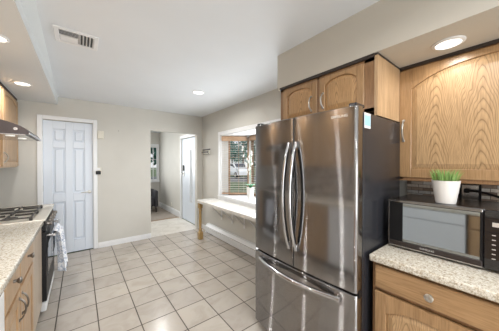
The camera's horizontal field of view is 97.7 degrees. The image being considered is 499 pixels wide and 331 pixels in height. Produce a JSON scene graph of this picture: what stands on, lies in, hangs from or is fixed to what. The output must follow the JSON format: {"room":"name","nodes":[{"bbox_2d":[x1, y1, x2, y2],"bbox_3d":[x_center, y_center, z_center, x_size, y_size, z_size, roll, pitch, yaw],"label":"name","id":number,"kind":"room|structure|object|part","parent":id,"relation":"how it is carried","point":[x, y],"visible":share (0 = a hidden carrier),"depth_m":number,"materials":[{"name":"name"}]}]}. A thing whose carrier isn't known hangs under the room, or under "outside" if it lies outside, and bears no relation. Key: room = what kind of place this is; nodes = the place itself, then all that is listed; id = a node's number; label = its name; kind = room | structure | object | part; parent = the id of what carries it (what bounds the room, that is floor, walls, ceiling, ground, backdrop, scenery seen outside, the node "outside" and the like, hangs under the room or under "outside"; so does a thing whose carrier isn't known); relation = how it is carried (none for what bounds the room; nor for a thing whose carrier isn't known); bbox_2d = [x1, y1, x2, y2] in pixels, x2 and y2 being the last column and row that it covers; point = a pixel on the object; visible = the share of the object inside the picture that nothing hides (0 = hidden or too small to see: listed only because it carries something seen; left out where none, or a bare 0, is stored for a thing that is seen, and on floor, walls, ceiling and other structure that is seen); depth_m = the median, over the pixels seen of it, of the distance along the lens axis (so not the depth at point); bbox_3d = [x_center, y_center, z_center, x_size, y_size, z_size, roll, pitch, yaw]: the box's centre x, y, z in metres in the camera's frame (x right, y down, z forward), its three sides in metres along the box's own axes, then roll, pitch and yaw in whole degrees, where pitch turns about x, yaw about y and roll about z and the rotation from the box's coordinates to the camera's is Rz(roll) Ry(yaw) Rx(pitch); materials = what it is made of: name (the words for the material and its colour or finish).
{"room":"kitchen","nodes":[
{"label":"kitchen","id":0,"kind":"room"},
{"bbox_2d":[0,97,201,242],"bbox_3d":[-2.315,0.158,3.751,3.200,2.380,0.100,0,1,-38],"label":"wall","id":1,"kind":"structure","parent":0,"point":[124,152],"depth_m":3.72,"materials":[{"name":"beige paint"}]},
{"bbox_2d":[0,0,57,104],"bbox_3d":[-0.954,-0.941,0.281,0.892,0.118,7.030,0,1,-38],"label":"soffit","id":2,"kind":"object","parent":1,"relation":"attached to","point":[25,58],"depth_m":1.79,"materials":[{"name":"paint"}]},
{"bbox_2d":[0,34,9,42],"bbox_3d":[-1.761,-0.887,1.510,0.141,0.010,0.141,0,1,-38],"label":"recessed light","id":3,"kind":"object","parent":2,"relation":"in","point":[3,39],"visible":1,"depth_m":1.54,"materials":[{"name":"white glass"}]},
{"bbox_2d":[12,81,32,85],"bbox_3d":[-2.488,-0.896,2.389,0.159,0.010,0.159,0,1,-38],"label":"recessed light","id":4,"kind":"object","parent":2,"relation":"in","point":[21,83],"visible":1,"depth_m":2.38,"materials":[{"name":"white paint"}]},
{"bbox_2d":[37,114,97,248],"bbox_3d":[-2.783,0.309,3.370,0.708,2.086,0.106,0,1,-38],"label":"trim","id":5,"kind":"structure","parent":1,"relation":"attached to","point":[40,118],"depth_m":3.36,"materials":[{"name":"white paint"}]},
{"bbox_2d":[43,120,92,254],"bbox_3d":[-2.773,0.337,3.349,0.598,2.014,0.102,0,1,-38],"label":"door","id":6,"kind":"structure","parent":1,"relation":"in","point":[67,146],"depth_m":3.36,"materials":[{"name":"white paint"}]},
{"bbox_3d":[-2.873,-0.452,3.288,0.099,0.146,0.017,0,1,-38],"label":"raised panel","id":7,"kind":"part","parent":6,"relation":"part of","materials":[{"name":"white paint"}]},
{"bbox_3d":[-2.873,0.077,3.292,0.099,0.646,0.017,0,1,-38],"label":"raised panel","id":8,"kind":"part","parent":6,"relation":"part of","materials":[{"name":"white paint"}]},
{"bbox_3d":[-2.873,0.853,3.300,0.099,0.556,0.017,0,1,-38],"label":"raised panel","id":9,"kind":"part","parent":6,"relation":"part of","materials":[{"name":"white paint"}]},
{"bbox_3d":[-2.688,-0.454,3.432,0.099,0.146,0.017,0,1,-38],"label":"raised panel","id":10,"kind":"part","parent":6,"relation":"part of","materials":[{"name":"white paint"}]},
{"bbox_3d":[-2.688,0.076,3.437,0.099,0.646,0.017,0,1,-38],"label":"raised panel","id":11,"kind":"part","parent":6,"relation":"part of","materials":[{"name":"white paint"}]},
{"bbox_3d":[-2.688,0.851,3.444,0.099,0.556,0.017,0,1,-38],"label":"raised panel","id":12,"kind":"part","parent":6,"relation":"part of","materials":[{"name":"white paint"}]},
{"bbox_2d":[96,167,101,174],"bbox_3d":[-2.455,0.090,3.549,0.079,0.120,0.045,0,1,-38],"label":"intercom","id":13,"kind":"object","parent":1,"relation":"attached to","point":[99,169],"visible":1,"depth_m":3.55,"materials":[{"name":"beige plastic"}]},
{"bbox_2d":[97,131,103,138],"bbox_3d":[-2.434,-0.502,3.564,0.086,0.125,0.039,0,1,-38],"label":"door chime","id":14,"kind":"object","parent":1,"relation":"attached to","point":[100,134],"visible":1,"depth_m":3.55,"materials":[{"name":"beige plastic"}]},
{"bbox_2d":[98,233,150,247],"bbox_3d":[-2.153,1.305,3.814,0.810,0.085,0.016,0,1,-38],"label":"baseboard","id":15,"kind":"structure","parent":1,"relation":"attached to","point":[144,236],"depth_m":3.78,"materials":[{"name":"white paint"}]},
{"bbox_2d":[35,206,266,330],"bbox_3d":[-1.006,1.388,2.164,3.100,0.050,10.030,0,1,-38],"label":"floor","id":16,"kind":"structure","parent":0,"point":[179,281],"depth_m":2.45,"materials":[{"name":"beige tile"}]},
{"bbox_2d":[0,292,4,330],"bbox_3d":[-1.257,0.965,0.592,0.735,0.826,0.395,0,1,-38],"label":"base cabinet","id":17,"kind":"object","parent":16,"relation":"on","point":[2,323],"visible":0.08,"depth_m":0.94,"materials":[{"name":"white paint"}]},
{"bbox_2d":[4,229,41,330],"bbox_3d":[-1.761,0.957,1.255,0.775,0.829,1.256,0,1,-38],"label":"base cabinet","id":18,"kind":"object","parent":16,"relation":"on","point":[23,293],"visible":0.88,"depth_m":1.37,"materials":[{"name":"brown wood"}]},
{"bbox_3d":[-1.203,0.617,1.100,0.018,0.132,0.305,0,1,-38],"label":"drawer","id":19,"kind":"part","parent":18,"relation":"part of","materials":[{"name":"brown wood"}]},
{"bbox_3d":[-1.204,0.972,1.102,0.020,0.542,0.305,0,1,-38],"label":"door","id":20,"kind":"part","parent":18,"relation":"part of","materials":[{"name":"brown wood"}]},
{"bbox_3d":[-1.202,0.972,1.104,0.012,0.430,0.193,0,1,-38],"label":"panel","id":21,"kind":"part","parent":18,"relation":"part of","materials":[{"name":"brown wood"}]},
{"bbox_3d":[-1.183,0.588,1.115,0.032,0.033,0.033,0,1,-38],"label":"knob","id":22,"kind":"part","parent":18,"relation":"part of","materials":[{"name":"grey metal"}]},
{"bbox_3d":[-1.260,0.797,1.212,0.035,0.138,0.018,0,1,-38],"label":"handle","id":23,"kind":"part","parent":18,"relation":"part of","materials":[{"name":"grey metal"}]},
{"bbox_3d":[-1.440,0.969,1.405,0.020,0.542,0.428,0,1,-38],"label":"door","id":24,"kind":"part","parent":18,"relation":"part of","materials":[{"name":"brown wood"}]},
{"bbox_3d":[-1.307,0.796,1.271,0.035,0.138,0.018,0,1,-38],"label":"handle","id":25,"kind":"part","parent":18,"relation":"part of","materials":[{"name":"grey metal"}]},
{"bbox_3d":[-1.439,0.614,1.402,0.018,0.132,0.428,0,1,-38],"label":"drawer","id":26,"kind":"part","parent":18,"relation":"part of","materials":[{"name":"brown wood"}]},
{"bbox_3d":[-1.438,0.969,1.406,0.012,0.430,0.316,0,1,-38],"label":"panel","id":27,"kind":"part","parent":18,"relation":"part of","materials":[{"name":"brown wood"}]},
{"bbox_3d":[-1.730,0.901,1.774,0.012,0.721,0.472,0,1,-38],"label":"filler panel","id":28,"kind":"part","parent":18,"relation":"part of","materials":[{"name":"brown wood"}]},
{"bbox_2d":[0,205,59,312],"bbox_3d":[-2.363,0.906,2.078,0.819,0.915,0.766,0,1,-38],"label":"gas range","id":29,"kind":"object","parent":16,"relation":"on","point":[34,213],"visible":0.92,"depth_m":2.06,"materials":[{"name":"black metal"}]},
{"bbox_2d":[0,207,52,224],"bbox_3d":[-2.389,0.498,2.054,0.752,0.017,0.766,0,1,-38],"label":"cooktop","id":30,"kind":"object","parent":29,"relation":"in","point":[44,213],"depth_m":2.09,"materials":[{"name":"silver metal"}]},
{"bbox_3d":[-2.105,0.550,2.275,0.042,0.088,0.762,0,1,-38],"label":"control panel","id":31,"kind":"part","parent":29,"relation":"part of","materials":[{"name":"black plastic"}]},
{"bbox_3d":[-2.107,1.286,2.281,0.039,0.083,0.760,0,1,-38],"label":"storage drawer","id":32,"kind":"part","parent":29,"relation":"part of","materials":[{"name":"white paint"}]},
{"bbox_3d":[-2.105,0.918,2.278,0.042,0.637,0.762,0,1,-38],"label":"oven door","id":33,"kind":"part","parent":29,"relation":"part of","materials":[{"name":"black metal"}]},
{"bbox_3d":[-2.064,0.650,2.308,0.062,0.021,0.666,0,1,-38],"label":"oven handle","id":34,"kind":"part","parent":29,"relation":"part of","materials":[{"name":"silver metal"}]},
{"bbox_2d":[51,223,67,270],"bbox_3d":[-1.948,0.832,2.242,0.118,0.422,0.344,0,1,-38],"label":"dish towel","id":35,"kind":"object","parent":29,"relation":"hanging from","point":[62,258],"visible":0.94,"depth_m":2.16,"materials":[{"name":"white fabric"}]},
{"bbox_2d":[151,189,157,211],"bbox_3d":[-3.017,0.835,6.234,0.620,0.980,0.630,0,1,-38],"label":"armchair","id":36,"kind":"object","parent":16,"relation":"on","point":[154,193],"visible":0.27,"depth_m":6.14,"materials":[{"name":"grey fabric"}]},
{"bbox_2d":[197,198,255,239],"bbox_3d":[-0.129,0.997,3.244,0.385,0.713,2.260,0,1,-38],"label":"shelf","id":37,"kind":"object","parent":16,"relation":"on","point":[245,212],"visible":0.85,"depth_m":3.48,"materials":[{"name":"white wood"}]},
{"bbox_3d":[-0.899,1.015,3.984,0.080,0.662,0.080,0,1,-38],"label":"leg","id":38,"kind":"part","parent":37,"relation":"part of","materials":[{"name":"brown wood"}]},
{"bbox_3d":[-0.137,0.655,3.235,0.365,0.030,2.260,0,1,-38],"label":"shelf","id":39,"kind":"part","parent":37,"relation":"part of","materials":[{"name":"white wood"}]},
{"bbox_2d":[205,223,255,257],"bbox_3d":[-0.086,1.262,3.435,0.083,0.178,2.505,0,1,-38],"label":"baseboard heater","id":40,"kind":"object","parent":16,"relation":"on","point":[240,243],"visible":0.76,"depth_m":3.64,"materials":[{"name":"white paint"}]},
{"bbox_2d":[256,102,399,330],"bbox_3d":[0.528,0.506,1.695,0.749,1.722,0.878,0,1,-38],"label":"refrigerator","id":41,"kind":"object","parent":16,"relation":"on","point":[326,181],"visible":1,"depth_m":1.38,"materials":[{"name":"grey metal"}]},
{"bbox_3d":[0.197,0.184,1.710,0.082,1.034,0.442,0,1,-38],"label":"door","id":42,"kind":"part","parent":41,"relation":"part of","materials":[{"name":"silver metal"}]},
{"bbox_3d":[0.252,0.209,1.508,0.088,0.744,0.024,0,1,-38],"label":"handle","id":43,"kind":"part","parent":41,"relation":"part of","materials":[{"name":"silver metal"}]},
{"bbox_3d":[0.252,0.209,1.508,0.064,0.635,0.020,0,1,-38],"label":"handle","id":44,"kind":"part","parent":41,"relation":"part of","materials":[{"name":"silver metal"}]},
{"bbox_3d":[0.291,0.209,1.459,0.088,0.744,0.024,0,1,-38],"label":"handle","id":45,"kind":"part","parent":41,"relation":"part of","materials":[{"name":"silver metal"}]},
{"bbox_3d":[0.290,0.209,1.459,0.064,0.635,0.020,0,1,-38],"label":"handle","id":46,"kind":"part","parent":41,"relation":"part of","materials":[{"name":"silver metal"}]},
{"bbox_3d":[0.278,0.766,1.507,0.071,0.024,0.617,0,1,-38],"label":"handle","id":47,"kind":"part","parent":41,"relation":"part of","materials":[{"name":"silver metal"}]},
{"bbox_3d":[0.274,0.764,1.504,0.093,0.034,0.709,0,1,-38],"label":"handle","id":48,"kind":"part","parent":41,"relation":"part of","materials":[{"name":"silver metal"}]},
{"bbox_3d":[0.330,1.018,1.548,0.082,0.602,0.874,0,1,-38],"label":"freezer drawer","id":49,"kind":"part","parent":41,"relation":"part of","materials":[{"name":"silver metal"}]},
{"bbox_3d":[0.468,0.187,1.363,0.082,1.034,0.426,0,1,-38],"label":"door","id":50,"kind":"part","parent":41,"relation":"part of","materials":[{"name":"silver metal"}]},
{"bbox_3d":[0.679,-0.258,1.252,0.069,0.058,0.001,0,1,-38],"label":"printed panel","id":51,"kind":"part","parent":41,"relation":"part of","materials":[{"name":"blue paper"}]},
{"bbox_2d":[373,261,498,330],"bbox_3d":[1.316,0.959,1.034,0.783,0.829,1.098,0,1,-38],"label":"base cabinet","id":52,"kind":"object","parent":16,"relation":"on","point":[402,301],"visible":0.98,"depth_m":1.06,"materials":[{"name":"brown wood"}]},
{"bbox_3d":[0.870,0.977,1.040,0.012,0.435,0.400,0,1,-38],"label":"panel","id":53,"kind":"part","parent":52,"relation":"part of","materials":[{"name":"brown wood"}]},
{"bbox_3d":[0.872,0.977,1.041,0.020,0.543,0.508,0,1,-38],"label":"door","id":54,"kind":"part","parent":52,"relation":"part of","materials":[{"name":"brown wood"}]},
{"bbox_3d":[0.845,0.622,1.027,0.035,0.036,0.036,0,1,-38],"label":"knob","id":55,"kind":"part","parent":52,"relation":"part of","materials":[{"name":"silver metal"}]},
{"bbox_2d":[369,243,498,302],"bbox_3d":[1.339,0.523,1.022,0.773,0.038,1.156,0,1,-38],"label":"countertop","id":56,"kind":"structure","parent":52,"relation":"on","point":[483,282],"depth_m":1.05,"materials":[{"name":"stone"}]},
{"bbox_2d":[389,194,498,271],"bbox_3d":[1.198,0.354,1.242,0.388,0.294,0.589,0,1,-38],"label":"microwave","id":57,"kind":"object","parent":56,"relation":"on","point":[466,231],"visible":1,"depth_m":1.15,"materials":[{"name":"grey metal"}]},
{"bbox_3d":[1.012,0.339,1.175,0.006,0.228,0.317,0,1,-38],"label":"glass","id":58,"kind":"part","parent":57,"relation":"part of","materials":[{"name":"grey glass"}]},
{"bbox_2d":[431,168,463,203],"bbox_3d":[1.091,0.111,1.210,0.156,0.194,0.157,0,1,-38],"label":"potted grass","id":59,"kind":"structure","parent":57,"relation":"on","point":[446,188],"depth_m":1.18,"materials":[{"name":"white ceramic"}]},
{"bbox_3d":[1.183,0.350,0.974,0.028,0.278,0.185,0,1,-38],"label":"control panel","id":60,"kind":"part","parent":57,"relation":"part of","materials":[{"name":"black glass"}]},
{"bbox_3d":[-0.245,0.975,-0.689,0.775,0.829,1.600,0,1,-38],"label":"base cabinet","id":61,"kind":"object","parent":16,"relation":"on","visible":0},
{"bbox_2d":[0,220,43,296],"bbox_3d":[-0.959,0.530,0.205,0.750,0.038,3.896,0,1,-38],"label":"countertop","id":62,"kind":"structure","parent":61,"relation":"on","point":[16,240],"depth_m":1.38,"materials":[{"name":"stone"}]},
{"bbox_3d":[-2.711,0.946,2.473,0.775,0.829,0.270,0,1,-38],"label":"base cabinet","id":63,"kind":"object","parent":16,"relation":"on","visible":0},
{"bbox_2d":[0,203,53,209],"bbox_3d":[-2.724,0.509,2.468,0.750,0.038,0.286,0,1,-38],"label":"countertop","id":64,"kind":"structure","parent":63,"relation":"on","point":[44,205],"depth_m":2.61,"materials":[{"name":"stone"}]},
{"bbox_2d":[151,132,158,206],"bbox_3d":[-4.132,0.144,6.138,3.230,2.365,0.100,0,1,-38],"label":"wall","id":65,"kind":"structure","parent":0,"point":[154,136],"depth_m":6.97,"materials":[{"name":"paint"}]},
{"bbox_2d":[151,146,157,180],"bbox_3d":[-3.356,-0.064,6.722,0.975,1.090,0.050,0,1,-38],"label":"window","id":66,"kind":"structure","parent":65,"relation":"in","point":[154,176],"depth_m":6.95,"materials":[{"name":"white paint"}]},
{"bbox_2d":[151,144,159,181],"bbox_3d":[-3.333,-0.074,6.664,1.100,1.210,0.050,0,1,-38],"label":"trim","id":67,"kind":"structure","parent":65,"relation":"attached to","point":[158,180],"depth_m":6.99,"materials":[{"name":"white paint"}]},
{"bbox_2d":[159,132,194,210],"bbox_3d":[-1.976,0.146,5.917,0.100,2.365,2.900,0,1,-38],"label":"wall","id":68,"kind":"structure","parent":0,"point":[169,143],"depth_m":6.22,"materials":[{"name":"paint"}]},
{"bbox_2d":[159,202,179,216],"bbox_3d":[-2.348,1.250,6.309,0.018,0.150,1.840,0,1,-38],"label":"baseboard","id":69,"kind":"structure","parent":68,"relation":"attached to","point":[166,207],"depth_m":6.14,"materials":[{"name":"white paint"}]},
{"bbox_2d":[180,134,194,217],"bbox_3d":[-1.453,0.298,5.154,0.016,2.075,1.010,0,1,-38],"label":"trim","id":70,"kind":"structure","parent":68,"relation":"attached to","point":[186,135],"depth_m":5.50,"materials":[{"name":"white paint"}]},
{"bbox_2d":[181,137,194,223],"bbox_3d":[-1.442,0.338,5.137,0.120,1.975,0.870,0,1,-38],"label":"door","id":71,"kind":"structure","parent":68,"relation":"in","point":[188,145],"depth_m":5.17,"materials":[{"name":"white paint"}]},
{"bbox_3d":[-1.355,0.236,5.058,0.006,1.200,0.110,0,1,-38],"label":"pane","id":72,"kind":"part","parent":71,"relation":"part of","materials":[{"name":"white glass"}]},
{"bbox_2d":[35,0,379,116],"bbox_3d":[-0.075,-1.032,1.029,3.200,0.050,7.130,0,1,-38],"label":"ceiling","id":73,"kind":"structure","parent":0,"point":[150,54],"depth_m":1.84,"materials":[{"name":"paint"}]},
{"bbox_2d":[52,24,98,50],"bbox_3d":[-1.373,-1.006,1.736,0.275,0.014,0.250,0,1,-38],"label":"ceiling vent","id":74,"kind":"object","parent":73,"relation":"in","point":[62,34],"visible":1,"depth_m":1.72,"materials":[{"name":"white metal"}]},
{"bbox_2d":[192,90,204,94],"bbox_3d":[-0.713,-1.020,3.049,0.179,0.010,0.179,0,1,-38],"label":"recessed light","id":75,"kind":"object","parent":73,"relation":"in","point":[199,92],"visible":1,"depth_m":3.04,"materials":[{"name":"white paint"}]},
{"bbox_2d":[202,89,406,243],"bbox_3d":[1.148,0.175,1.994,0.100,2.380,7.130,0,1,-38],"label":"wall","id":76,"kind":"structure","parent":0,"point":[265,107],"depth_m":3.87,"materials":[{"name":"beige paint"}]},
{"bbox_2d":[202,149,209,154],"bbox_3d":[-0.900,-0.279,4.482,0.063,0.121,0.300,0,1,-38],"label":"rack","id":77,"kind":"object","parent":76,"relation":"attached to","point":[206,151],"visible":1,"depth_m":4.46,"materials":[{"name":"grey metal"}]},
{"bbox_2d":[218,129,255,204],"bbox_3d":[0.202,0.013,3.493,0.525,1.155,1.940,0,1,-38],"label":"window","id":78,"kind":"structure","parent":76,"relation":"in","point":[229,160],"depth_m":4.08,"materials":[{"name":"white paint"}]},
{"bbox_2d":[222,136,246,193],"bbox_3d":[-0.282,-0.008,4.045,0.465,1.063,0.053,0,1,0],"label":"window blind","id":79,"kind":"object","parent":78,"relation":"attached to","point":[224,138],"visible":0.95,"depth_m":4.03,"materials":[{"name":"beige wood"}]},
{"bbox_3d":[-0.282,0.513,4.055,0.465,0.020,0.038,0,1,0],"label":"rail","id":80,"kind":"part","parent":79,"relation":"part of","materials":[{"name":"beige wood"}]},
{"bbox_3d":[0.227,0.013,3.506,0.470,1.155,1.906,0,1,-38],"label":"frame","id":81,"kind":"part","parent":78,"relation":"part of","materials":[{"name":"white paint"}]},
{"bbox_3d":[0.202,0.571,3.498,0.525,0.024,1.940,0,1,-38],"label":"sill","id":82,"kind":"part","parent":78,"relation":"part of","materials":[{"name":"white paint"}]},
{"bbox_3d":[0.259,0.015,3.531,0.358,1.080,1.730,0,1,-38],"label":"sash","id":83,"kind":"part","parent":78,"relation":"part of","materials":[{"name":"beige wood"}]},
{"bbox_3d":[0.272,0.023,3.541,0.309,0.995,1.680,0,1,-38],"label":"pane","id":84,"kind":"part","parent":78,"relation":"part of","materials":[{"name":"clear glass"}]},
{"bbox_2d":[241,146,254,199],"bbox_3d":[-0.008,0.111,3.593,0.195,0.894,0.284,0,1,-38],"label":"potted orchid","id":85,"kind":"object","parent":78,"relation":"on","point":[250,190],"visible":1,"depth_m":3.53,"materials":[{"name":"white ceramic"}]},
{"bbox_3d":[0.013,0.458,3.565,0.128,0.200,0.128,0,1,-38],"label":"pot","id":86,"kind":"part","parent":85,"relation":"part of","materials":[{"name":"white ceramic"}]},
{"bbox_2d":[249,135,255,194],"bbox_3d":[0.344,-0.004,3.594,0.053,1.063,1.065,0,1,-38],"label":"window blind","id":87,"kind":"object","parent":78,"relation":"attached to","point":[251,138],"visible":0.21,"depth_m":3.92,"materials":[{"name":"beige wood"}]},
{"bbox_2d":[218,118,280,208],"bbox_3d":[0.027,0.017,3.350,0.038,1.270,1.980,0,1,-38],"label":"trim","id":88,"kind":"structure","parent":76,"relation":"attached to","point":[253,126],"depth_m":3.86,"materials":[{"name":"white paint"}]},
{"bbox_2d":[279,52,399,122],"bbox_3d":[0.768,-0.514,1.862,0.650,0.390,0.836,0,1,-38],"label":"upper cabinet","id":89,"kind":"object","parent":76,"relation":"attached to","point":[372,81],"visible":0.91,"depth_m":1.53,"materials":[{"name":"brown wood"}]},
{"bbox_3d":[0.422,-0.520,1.850,0.020,0.301,0.358,0,1,-38],"label":"door","id":90,"kind":"part","parent":89,"relation":"part of","materials":[{"name":"brown wood"}]},
{"bbox_3d":[0.421,-0.531,1.849,0.012,0.235,0.270,0,1,-38],"label":"panel","id":91,"kind":"part","parent":89,"relation":"part of","materials":[{"name":"brown wood"}]},
{"bbox_3d":[0.481,-0.493,1.734,0.040,0.128,0.018,0,1,-38],"label":"handle","id":92,"kind":"part","parent":89,"relation":"part of","materials":[{"name":"silver metal"}]},
{"bbox_3d":[0.535,-0.696,1.690,0.018,0.022,0.818,0,1,-38],"label":"scribe moulding","id":93,"kind":"part","parent":89,"relation":"part of","materials":[{"name":"grey"}]},
{"bbox_3d":[0.543,-0.519,1.699,0.012,0.333,0.812,0,1,-38],"label":"frame","id":94,"kind":"part","parent":89,"relation":"part of","materials":[{"name":"brown wood"}]},
{"bbox_3d":[0.648,-0.528,1.558,0.012,0.235,0.248,0,1,-38],"label":"panel","id":95,"kind":"part","parent":89,"relation":"part of","materials":[{"name":"brown wood"}]},
{"bbox_3d":[0.649,-0.517,1.559,0.020,0.301,0.336,0,1,-38],"label":"door","id":96,"kind":"part","parent":89,"relation":"part of","materials":[{"name":"brown wood"}]},
{"bbox_3d":[0.941,-0.504,1.481,0.379,0.377,0.019,0,1,-38],"label":"panel","id":97,"kind":"part","parent":89,"relation":"part of","materials":[{"name":"brown wood"}]},
{"bbox_3d":[0.942,-0.699,1.478,0.379,0.012,0.020,0,1,-38],"label":"moulding","id":98,"kind":"part","parent":89,"relation":"part of","materials":[{"name":"grey"}]},
{"bbox_2d":[277,0,498,88],"bbox_3d":[1.780,-0.850,0.584,0.625,0.305,4.143,0,1,-38],"label":"soffit","id":99,"kind":"object","parent":76,"relation":"attached to","point":[404,32],"depth_m":1.32,"materials":[{"name":"beige paint"}]},
{"bbox_2d":[431,35,465,49],"bbox_3d":[1.140,-0.698,1.250,0.148,0.010,0.148,0,1,-38],"label":"recessed light","id":100,"kind":"object","parent":99,"relation":"in","point":[453,41],"visible":1,"depth_m":1.24,"materials":[{"name":"white glass"}]},
{"bbox_2d":[400,39,498,184],"bbox_3d":[1.490,-0.297,1.243,0.275,0.812,1.032,0,1,-38],"label":"upper cabinet","id":101,"kind":"object","parent":76,"relation":"attached to","point":[449,103],"visible":0.98,"depth_m":1.36,"materials":[{"name":"brown wood"}]},
{"bbox_3d":[1.095,-0.249,1.557,0.040,0.163,0.018,0,1,-38],"label":"handle","id":102,"kind":"part","parent":101,"relation":"part of","materials":[{"name":"silver metal"}]},
{"bbox_3d":[1.413,-0.692,1.178,0.018,0.020,1.030,0,1,-38],"label":"scribe moulding","id":103,"kind":"part","parent":101,"relation":"part of","materials":[{"name":"grey"}]},
{"bbox_3d":[1.421,0.105,1.192,0.024,0.009,1.030,0,1,-38],"label":"light rail","id":104,"kind":"part","parent":101,"relation":"part of","materials":[{"name":"brown wood"}]},
{"bbox_2d":[407,180,498,201],"bbox_3d":[1.636,0.301,1.279,0.010,0.396,1.200,0,1,-38],"label":"backsplash","id":105,"kind":"structure","parent":76,"relation":"attached to","point":[413,187],"depth_m":1.64,"materials":[{"name":"tile"}]},
{"bbox_2d":[459,183,481,199],"bbox_3d":[1.478,0.189,1.461,0.014,0.142,0.105,0,1,-38],"label":"wall outlet","id":106,"kind":"object","parent":76,"relation":"attached to","point":[472,195],"visible":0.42,"depth_m":1.46,"materials":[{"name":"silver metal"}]},
{"bbox_3d":[1.481,0.187,1.463,0.008,0.115,0.083,0,1,-38],"label":"plate","id":107,"kind":"part","parent":106,"relation":"part of","materials":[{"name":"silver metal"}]},
{"bbox_2d":[464,188,498,197],"bbox_3d":[1.582,0.291,1.295,0.038,0.273,0.444,0,1,-38],"label":"power cord","id":108,"kind":"object","parent":106,"relation":"attached to","point":[466,190],"visible":1,"depth_m":1.40,"materials":[{"name":"black plastic"}]},
{"bbox_2d":[431,180,460,203],"bbox_3d":[1.091,0.145,1.212,0.125,0.125,0.125,0,1,-38],"label":"pot","id":109,"kind":"object","parent":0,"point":[445,191],"depth_m":1.17,"materials":[{"name":"white ceramic"}]},
{"bbox_3d":[-1.345,0.193,-0.014,0.100,2.380,7.030,0,1,-38],"label":"wall","id":110,"kind":"structure","parent":0,"visible":0},
{"bbox_2d":[0,85,0,118],"bbox_3d":[-2.552,-0.653,1.935,0.400,0.486,0.780,0,1,-38],"label":"upper cabinet","id":111,"kind":"object","parent":110,"relation":"attached to","point":[0,85],"visible":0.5,"depth_m":2.30,"materials":[{"name":"brown wood"}]},
{"bbox_2d":[0,119,40,140],"bbox_3d":[-2.435,-0.334,2.012,0.674,0.139,0.746,0,1,-38],"label":"range hood","id":112,"kind":"object","parent":111,"relation":"attached to","point":[8,130],"visible":1,"depth_m":1.90,"materials":[{"name":"grey metal"}]},
{"bbox_3d":[-2.438,-0.272,2.014,0.615,0.005,0.700,0,1,-38],"label":"filter panel","id":113,"kind":"part","parent":112,"relation":"part of","materials":[{"name":"silver metal"}]},
{"bbox_2d":[0,82,18,167],"bbox_3d":[-3.044,-0.439,2.568,0.400,0.926,0.800,0,1,-38],"label":"upper cabinet","id":114,"kind":"object","parent":110,"relation":"attached to","point":[9,157],"visible":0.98,"depth_m":2.57,"materials":[{"name":"brown wood"}]},
{"bbox_3d":[-3.062,-0.891,2.550,0.354,0.021,0.800,0,1,-38],"label":"scribe moulding","id":115,"kind":"part","parent":114,"relation":"part of","materials":[{"name":"grey"}]},
{"bbox_3d":[-2.920,-0.433,2.664,0.012,0.790,0.662,0,1,-38],"label":"panel","id":116,"kind":"part","parent":114,"relation":"part of","materials":[{"name":"brown wood"}]},
{"label":"outside","id":117,"kind":"structure","parent":0,"visible":0},
{"bbox_2d":[54,218,194,255],"bbox_3d":[-7.489,1.454,25.878,100.000,0.140,130.000,0,1,-38],"label":"ground","id":118,"kind":"structure","parent":117,"point":[182,218],"depth_m":4.07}
]}

